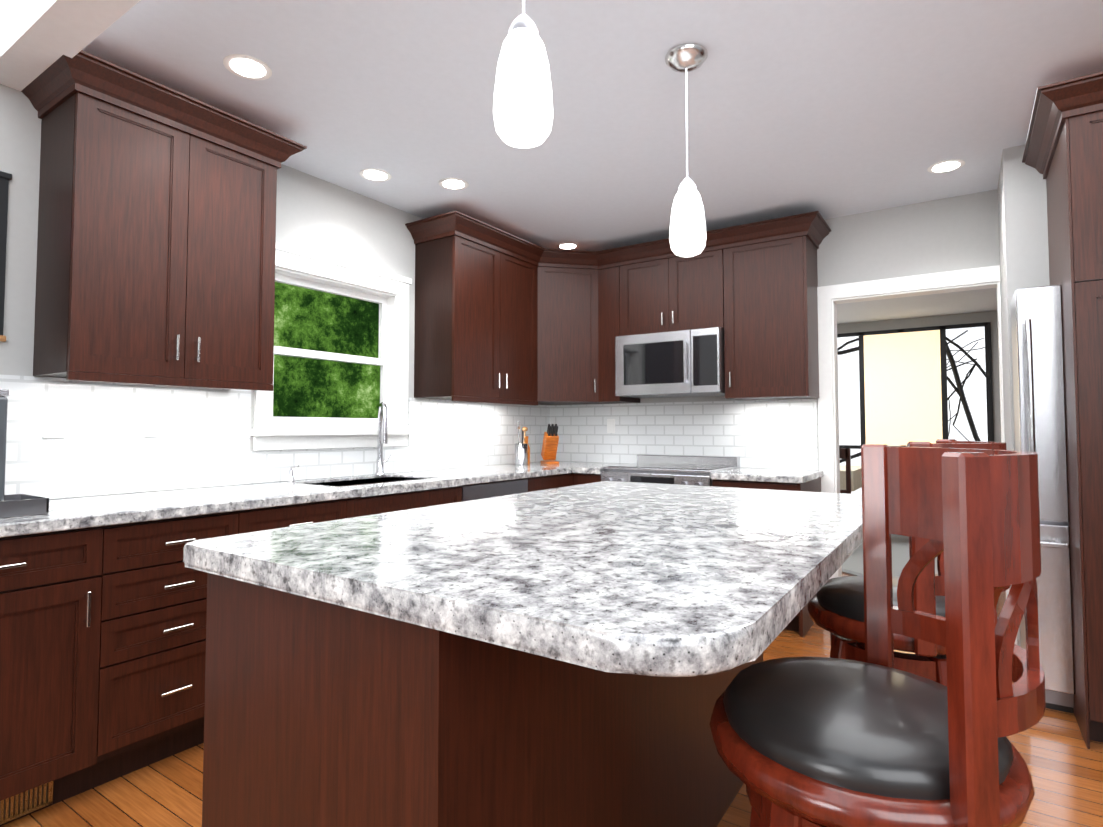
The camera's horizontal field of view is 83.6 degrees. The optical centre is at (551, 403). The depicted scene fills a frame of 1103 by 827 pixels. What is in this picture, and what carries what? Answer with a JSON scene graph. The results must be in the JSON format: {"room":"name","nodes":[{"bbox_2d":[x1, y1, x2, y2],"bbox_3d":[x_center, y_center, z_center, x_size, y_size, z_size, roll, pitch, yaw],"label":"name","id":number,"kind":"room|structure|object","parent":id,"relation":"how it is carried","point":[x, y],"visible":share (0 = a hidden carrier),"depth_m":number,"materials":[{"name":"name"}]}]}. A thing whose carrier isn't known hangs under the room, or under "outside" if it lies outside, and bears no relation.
{"room":"kitchen","nodes":[
{"label":"kitchen","id":0,"kind":"room"},
{"bbox_2d":[0,0,140,90],"bbox_3d":[1.694,-2.155,-0.163,8.999,1.730,0.140,-2,-3,34],"label":"bulkhead","id":1,"kind":"object","parent":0,"point":[38,38],"depth_m":2.02,"materials":[{"name":"paint"}]},
{"bbox_2d":[0,84,540,499],"bbox_3d":[-2.539,-0.845,1.662,0.120,4.200,9.120,-2,-3,34],"label":"wall","id":2,"kind":"structure","parent":0,"point":[318,215],"depth_m":3.25,"materials":[{"name":"paint"}]},
{"bbox_2d":[0,171,11,341],"bbox_3d":[-2.102,-0.596,2.175,0.015,0.722,0.295,-2,-3,34],"label":"picture","id":3,"kind":"object","parent":2,"relation":"attached to","point":[5,177],"visible":1,"depth_m":2.28,"materials":[{"name":"brown wood"}]},
{"bbox_2d":[33,78,280,389],"bbox_3d":[-1.621,-0.613,2.598,0.347,1.030,0.770,-2,-3,34],"label":"upper cabinet","id":4,"kind":"object","parent":2,"relation":"attached to","point":[157,236],"depth_m":2.39,"materials":[{"name":"brown wood"}]},
{"bbox_2d":[0,375,551,498],"bbox_3d":[-1.146,0.181,3.583,0.008,0.471,4.070,-2,-3,34],"label":"backsplash","id":5,"kind":"structure","parent":2,"relation":"attached to","point":[104,446],"depth_m":2.79,"materials":[{"name":"tile"}]},
{"bbox_2d":[43,408,65,437],"bbox_3d":[-1.933,0.075,2.399,0.008,0.116,0.072,-2,-3,34],"label":"electrical outlet plate","id":6,"kind":"object","parent":5,"relation":"attached to","point":[54,422],"depth_m":2.40,"materials":[{"name":"white plastic"}]},
{"bbox_2d":[250,242,414,450],"bbox_3d":[-1.233,-0.284,3.534,0.180,1.070,1.050,-2,-3,34],"label":"kitchen window","id":7,"kind":"structure","parent":2,"relation":"in","point":[388,292],"depth_m":3.58,"materials":[{"name":"white wood"}]},
{"bbox_2d":[413,226,536,404],"bbox_3d":[-0.465,-0.544,4.285,0.385,1.030,0.943,-2,-3,34],"label":"upper cabinet","id":8,"kind":"object","parent":2,"relation":"attached to","point":[475,339],"depth_m":3.99,"materials":[{"name":"brown wood"}]},
{"bbox_2d":[529,250,604,404],"bbox_3d":[0.065,-0.523,4.809,0.681,1.030,0.729,-2,-3,34],"label":"upper cabinet","id":9,"kind":"object","parent":2,"relation":"attached to","point":[567,282],"depth_m":4.60,"materials":[{"name":"brown wood"}]},
{"bbox_2d":[0,535,1102,826],"bbox_3d":[2.886,1.279,1.477,9.000,0.060,15.000,-2,-3,34],"label":"floor","id":10,"kind":"structure","parent":0,"point":[1064,763],"depth_m":2.04,"materials":[{"name":"brown wood"}]},
{"bbox_2d":[0,525,111,825],"bbox_3d":[-1.866,0.829,1.926,0.622,0.876,0.560,-2,-3,34],"label":"base cabinet","id":11,"kind":"object","parent":10,"relation":"on","point":[102,633],"depth_m":1.90,"materials":[{"name":"brown wood"}]},
{"bbox_2d":[0,781,52,824],"bbox_3d":[-1.677,1.206,1.790,0.015,0.086,0.370,-2,-3,34],"label":"air vent","id":12,"kind":"object","parent":11,"relation":"attached to","point":[25,803],"visible":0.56,"depth_m":1.89,"materials":[{"name":"brown"}]},
{"bbox_2d":[0,461,615,536],"bbox_3d":[-0.885,0.430,3.388,0.642,0.040,4.082,-2,-3,34],"label":"countertop","id":13,"kind":"structure","parent":11,"relation":"on","point":[65,515],"depth_m":2.53,"materials":[{"name":"white stone"}]},
{"bbox_2d":[0,389,48,517],"bbox_3d":[-1.924,0.126,1.973,0.488,0.451,0.374,-2,-3,34],"label":"coffee maker","id":14,"kind":"object","parent":13,"relation":"on","point":[13,505],"visible":1,"depth_m":1.96,"materials":[{"name":"silver metal"}]},
{"bbox_2d":[287,465,298,481],"bbox_3d":[-1.330,0.357,3.167,0.057,0.086,0.045,-2,-3,34],"label":"soap dispenser","id":15,"kind":"object","parent":13,"relation":"on","point":[290,478],"visible":1,"depth_m":3.16,"materials":[{"name":"silver metal"}]},
{"bbox_2d":[375,402,390,475],"bbox_3d":[-0.957,0.203,3.561,0.197,0.426,0.196,-2,-3,34],"label":"faucet","id":16,"kind":"object","parent":13,"relation":"on","point":[382,427],"visible":1,"depth_m":3.59,"materials":[{"name":"silver metal"}]},
{"bbox_2d":[515,421,527,464],"bbox_3d":[-0.229,0.296,4.665,0.100,0.330,0.105,-2,-3,34],"label":"utensil crock","id":17,"kind":"object","parent":13,"relation":"on","point":[521,453],"visible":1,"depth_m":4.63,"materials":[{"name":"silver metal"}]},
{"bbox_2d":[525,436,529,463],"bbox_3d":[-0.194,0.358,4.788,0.053,0.215,0.054,-2,-3,34],"label":"oil bottle","id":18,"kind":"object","parent":13,"relation":"on","point":[526,439],"visible":0.52,"depth_m":4.78,"materials":[{"name":"orange glass"}]},
{"bbox_2d":[541,424,558,463],"bbox_3d":[-0.010,0.312,4.816,0.100,0.310,0.208,1,-2,-16],"label":"knife block","id":19,"kind":"object","parent":13,"relation":"on","point":[550,445],"visible":1,"depth_m":4.77,"materials":[{"name":"orange wood"}]},
{"bbox_2d":[104,509,259,782],"bbox_3d":[-1.585,0.846,2.345,0.621,0.876,0.574,-2,-3,34],"label":"base cabinet","id":20,"kind":"object","parent":10,"relation":"on","point":[157,604],"depth_m":2.14,"materials":[{"name":"brown wood"}]},
{"bbox_2d":[260,497,363,530],"bbox_3d":[-1.303,0.863,2.765,0.621,0.876,0.562,-2,-3,34],"label":"base cabinet","id":21,"kind":"object","parent":10,"relation":"on","point":[287,515],"depth_m":2.64,"materials":[{"name":"brown wood"}]},
{"bbox_2d":[344,477,467,515],"bbox_3d":[-0.984,0.882,3.241,0.621,0.876,0.833,-2,-3,34],"label":"base cabinet","id":22,"kind":"object","parent":10,"relation":"on","point":[391,502],"depth_m":3.16,"materials":[{"name":"brown wood"}]},
{"bbox_2d":[202,577,762,826],"bbox_3d":[0.034,0.805,1.778,0.670,0.910,1.710,-2,-3,34],"label":"kitchen island","id":23,"kind":"object","parent":10,"relation":"on","point":[316,715],"depth_m":1.09,"materials":[{"name":"wood"}]},
{"bbox_2d":[183,481,862,702],"bbox_3d":[0.207,0.322,1.687,1.120,0.044,1.800,-2,-3,34],"label":"island countertop","id":24,"kind":"structure","parent":23,"relation":"on","point":[684,589],"depth_m":1.08,"materials":[{"name":"white stone"}]},
{"bbox_2d":[468,477,531,500],"bbox_3d":[-0.597,0.905,3.817,0.621,0.876,0.681,-2,-3,34],"label":"dishwasher","id":25,"kind":"object","parent":10,"relation":"on","point":[498,488],"depth_m":3.70,"materials":[{"name":"silver metal"}]},
{"bbox_2d":[532,473,575,490],"bbox_3d":[-0.255,0.926,4.327,0.621,0.876,0.549,-2,-3,34],"label":"base cabinet","id":26,"kind":"object","parent":10,"relation":"on","point":[565,479],"depth_m":4.19,"materials":[{"name":"brown wood"}]},
{"bbox_2d":[576,463,623,472],"bbox_3d":[0.427,0.478,4.578,0.210,0.040,0.642,-2,-3,34],"label":"countertop","id":27,"kind":"structure","parent":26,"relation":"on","point":[579,468],"depth_m":4.35,"materials":[{"name":"white stone"}]},
{"bbox_2d":[576,473,600,484],"bbox_3d":[0.416,0.936,4.581,0.252,0.876,0.617,-2,-3,34],"label":"base cabinet","id":28,"kind":"object","parent":10,"relation":"on","point":[581,478],"depth_m":4.34,"materials":[{"name":"brown wood"}]},
{"bbox_2d":[601,454,739,485],"bbox_3d":[0.823,0.866,4.264,0.770,0.990,0.678,-2,-3,34],"label":"range","id":29,"kind":"object","parent":10,"relation":"on","point":[679,470],"visible":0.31,"depth_m":4.16,"materials":[{"name":"silver metal"}]},
{"bbox_2d":[712,477,820,637],"bbox_3d":[1.386,0.910,3.929,0.524,0.876,0.622,-2,-3,34],"label":"base cabinet","id":30,"kind":"object","parent":10,"relation":"on","point":[802,622],"depth_m":3.64,"materials":[{"name":"brown wood"}]},
{"bbox_2d":[711,469,822,484],"bbox_3d":[1.386,0.452,3.935,0.539,0.040,0.642,-2,-3,34],"label":"countertop","id":31,"kind":"structure","parent":30,"relation":"on","point":[781,476],"depth_m":3.75,"materials":[{"name":"white stone"}]},
{"bbox_2d":[710,444,1045,826],"bbox_3d":[0.478,0.649,0.964,0.482,1.162,0.485,-2,-3,34],"label":"bar stool","id":32,"kind":"object","parent":10,"relation":"on","point":[875,739],"visible":1,"depth_m":0.82,"materials":[{"name":"brown wood"}]},
{"bbox_2d":[842,534,937,576],"bbox_3d":[2.991,1.438,6.325,2.000,0.011,3.400,1,-2,-22],"label":"area rug","id":33,"kind":"object","parent":10,"relation":"on","point":[852,564],"visible":0.02,"depth_m":5.55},
{"bbox_2d":[839,448,850,493],"bbox_3d":[2.777,0.940,6.216,0.500,1.000,0.440,-2,-3,34],"label":"dining chair","id":34,"kind":"object","parent":33,"relation":"on","point":[844,453],"visible":0.1,"depth_m":5.92,"materials":[{"name":"brown wood"}]},
{"bbox_2d":[840,465,861,490],"bbox_3d":[2.658,1.100,7.181,1.708,0.757,1.028,-2,-3,34],"label":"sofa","id":35,"kind":"object","parent":33,"relation":"on","point":[856,479],"depth_m":6.38,"materials":[{"name":"beige fabric"}]},
{"bbox_2d":[807,439,1010,686],"bbox_3d":[0.907,0.675,1.591,0.457,1.162,0.458,-2,-3,34],"label":"bar stool","id":36,"kind":"object","parent":10,"relation":"on","point":[835,606],"visible":0.23,"depth_m":1.47,"materials":[{"name":"brown wood"}]},
{"bbox_2d":[1010,285,1074,712],"bbox_3d":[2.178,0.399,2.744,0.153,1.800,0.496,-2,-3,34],"label":"refrigerator","id":37,"kind":"object","parent":10,"relation":"on","point":[1038,384],"visible":0.62,"depth_m":2.59,"materials":[{"name":"silver metal"}]},
{"bbox_2d":[1042,95,1102,748],"bbox_3d":[2.475,0.077,2.438,0.694,2.420,0.695,-2,-3,34],"label":"tall cabinet","id":38,"kind":"object","parent":10,"relation":"on","point":[1063,152],"depth_m":2.34,"materials":[{"name":"brown wood"}]},
{"bbox_2d":[82,0,1102,324],"bbox_3d":[4.348,-1.267,3.870,9.120,0.060,9.570,-2,-3,34],"label":"ceiling","id":39,"kind":"structure","parent":0,"point":[832,108],"depth_m":2.58,"materials":[{"name":"paint"}]},
{"bbox_2d":[223,54,271,79],"bbox_3d":[-1.170,-1.294,2.375,0.168,0.006,0.168,-1,-3,25],"label":"recessed light","id":40,"kind":"object","parent":39,"relation":"in","point":[246,67],"depth_m":2.37,"materials":[{"name":"white"}]},
{"bbox_2d":[360,168,391,181],"bbox_3d":[-0.964,-1.253,3.381,0.168,0.006,0.168,0,-2,7],"label":"recessed light","id":41,"kind":"object","parent":39,"relation":"in","point":[372,174],"depth_m":3.37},
{"bbox_2d":[439,178,468,189],"bbox_3d":[-0.556,-1.248,3.504,0.168,0.006,0.168,0,-2,7],"label":"recessed light","id":42,"kind":"object","parent":39,"relation":"in","point":[447,183],"depth_m":3.49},
{"bbox_2d":[493,0,552,147],"bbox_3d":[-0.063,-0.958,1.390,0.154,0.755,0.156,-2,-3,34],"label":"pendant light","id":43,"kind":"object","parent":39,"relation":"hanging from","point":[523,109],"visible":1,"depth_m":1.33,"materials":[{"name":"white glass"}]},
{"bbox_2d":[557,243,578,249],"bbox_3d":[0.124,-1.200,4.697,0.168,0.006,0.168,-1,-3,25],"label":"recessed light","id":44,"kind":"object","parent":39,"relation":"in","point":[567,246],"depth_m":4.69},
{"bbox_2d":[665,43,707,256],"bbox_3d":[0.503,-0.922,2.286,0.154,0.755,0.156,-2,-3,34],"label":"pendant light","id":45,"kind":"object","parent":39,"relation":"hanging from","point":[687,236],"visible":1,"depth_m":2.24,"materials":[{"name":"white glass"}]},
{"bbox_2d":[927,159,964,172],"bbox_3d":[2.092,-1.258,3.269,0.168,0.006,0.168,0,-2,7],"label":"recessed light","id":46,"kind":"object","parent":39,"relation":"in","point":[947,165],"depth_m":3.26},
{"bbox_2d":[567,189,999,574],"bbox_3d":[1.322,0.078,4.456,3.140,2.580,0.120,-2,-3,34],"label":"wall","id":47,"kind":"structure","parent":0,"point":[961,232],"depth_m":3.83,"materials":[{"name":"paint"}]},
{"bbox_2d":[597,258,639,403],"bbox_3d":[0.518,-0.527,4.713,0.293,1.030,0.385,-2,-3,34],"label":"upper cabinet","id":48,"kind":"object","parent":47,"relation":"attached to","point":[612,274],"depth_m":4.58,"materials":[{"name":"brown wood"}]},
{"bbox_2d":[629,254,656,334],"bbox_3d":[0.785,-0.768,4.566,0.449,0.560,0.347,-2,-3,34],"label":"upper cabinet","id":49,"kind":"object","parent":47,"relation":"attached to","point":[643,270],"depth_m":4.45,"materials":[{"name":"brown wood"}]},
{"bbox_2d":[552,399,817,469],"bbox_3d":[0.875,0.408,4.665,2.130,0.838,0.008,-2,-3,34],"label":"backsplash","id":50,"kind":"structure","parent":47,"relation":"attached to","point":[744,429],"depth_m":4.55,"materials":[{"name":"tile"}]},
{"bbox_2d":[607,419,614,432],"bbox_3d":[0.477,0.177,4.933,0.072,0.116,0.005,-2,-3,34],"label":"electrical outlet plate","id":51,"kind":"object","parent":50,"relation":"attached to","point":[610,422],"depth_m":4.93,"materials":[{"name":"white plastic"}]},
{"bbox_2d":[657,242,724,331],"bbox_3d":[1.055,-0.776,4.385,0.449,0.560,0.347,-2,-3,34],"label":"upper cabinet","id":52,"kind":"object","parent":47,"relation":"attached to","point":[690,290],"depth_m":4.24,"materials":[{"name":"brown wood"}]},
{"bbox_2d":[615,327,724,397],"bbox_3d":[0.886,-0.276,4.404,0.770,0.433,0.466,-2,-3,34],"label":"over-the-range microwave","id":53,"kind":"object","parent":52,"relation":"attached to","point":[682,363],"visible":0.98,"depth_m":4.22,"materials":[{"name":"silver metal"}]},
{"bbox_2d":[724,226,820,399],"bbox_3d":[1.434,-0.551,4.121,0.588,1.030,0.347,-2,-3,34],"label":"upper cabinet","id":54,"kind":"object","parent":47,"relation":"attached to","point":[771,330],"depth_m":3.96,"materials":[{"name":"brown wood"}]},
{"bbox_2d":[817,265,1008,597],"bbox_3d":[2.210,0.278,3.842,0.990,2.130,0.140,-2,-3,34],"label":"trim","id":55,"kind":"structure","parent":47,"relation":"attached to","point":[927,284],"depth_m":4.01,"materials":[{"name":"white wood"}]},
{"bbox_2d":[837,311,1000,441],"bbox_3d":[4.623,0.209,7.705,7.000,2.580,0.100,-2,-3,34],"label":"wall","id":56,"kind":"structure","parent":0,"point":[976,317],"depth_m":7.45,"materials":[{"name":"paint"}]},
{"bbox_2d":[837,322,993,448],"bbox_3d":[3.597,0.239,8.330,3.860,2.334,0.065,-2,-3,34],"label":"window","id":57,"kind":"structure","parent":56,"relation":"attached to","point":[903,386],"depth_m":7.73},
{"bbox_2d":[997,145,1049,645],"bbox_3d":[4.471,-0.022,1.972,4.860,2.580,0.740,-2,-3,34],"label":"wall","id":58,"kind":"structure","parent":0,"point":[1023,227],"depth_m":3.03,"materials":[{"name":"paint"}]},
{"label":"outside","id":59,"kind":"structure","parent":0,"visible":0},
{"bbox_2d":[273,282,379,417],"bbox_3d":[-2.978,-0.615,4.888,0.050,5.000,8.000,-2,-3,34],"label":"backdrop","id":60,"kind":"structure","parent":59,"point":[309,319],"depth_m":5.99,"materials":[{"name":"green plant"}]},
{"bbox_2d":[837,330,985,462],"bbox_3d":[3.036,-0.400,9.154,6.334,8.000,0.065,-2,-3,34],"label":"branches","id":61,"kind":"object","parent":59,"point":[958,389],"visible":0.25,"depth_m":7.74,"materials":[{"name":"black plant"}]},
{"bbox_2d":[837,327,987,493],"bbox_3d":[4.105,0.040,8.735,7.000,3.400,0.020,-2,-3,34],"label":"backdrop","id":62,"kind":"structure","parent":59,"point":[974,388],"depth_m":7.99,"materials":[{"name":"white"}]}
]}

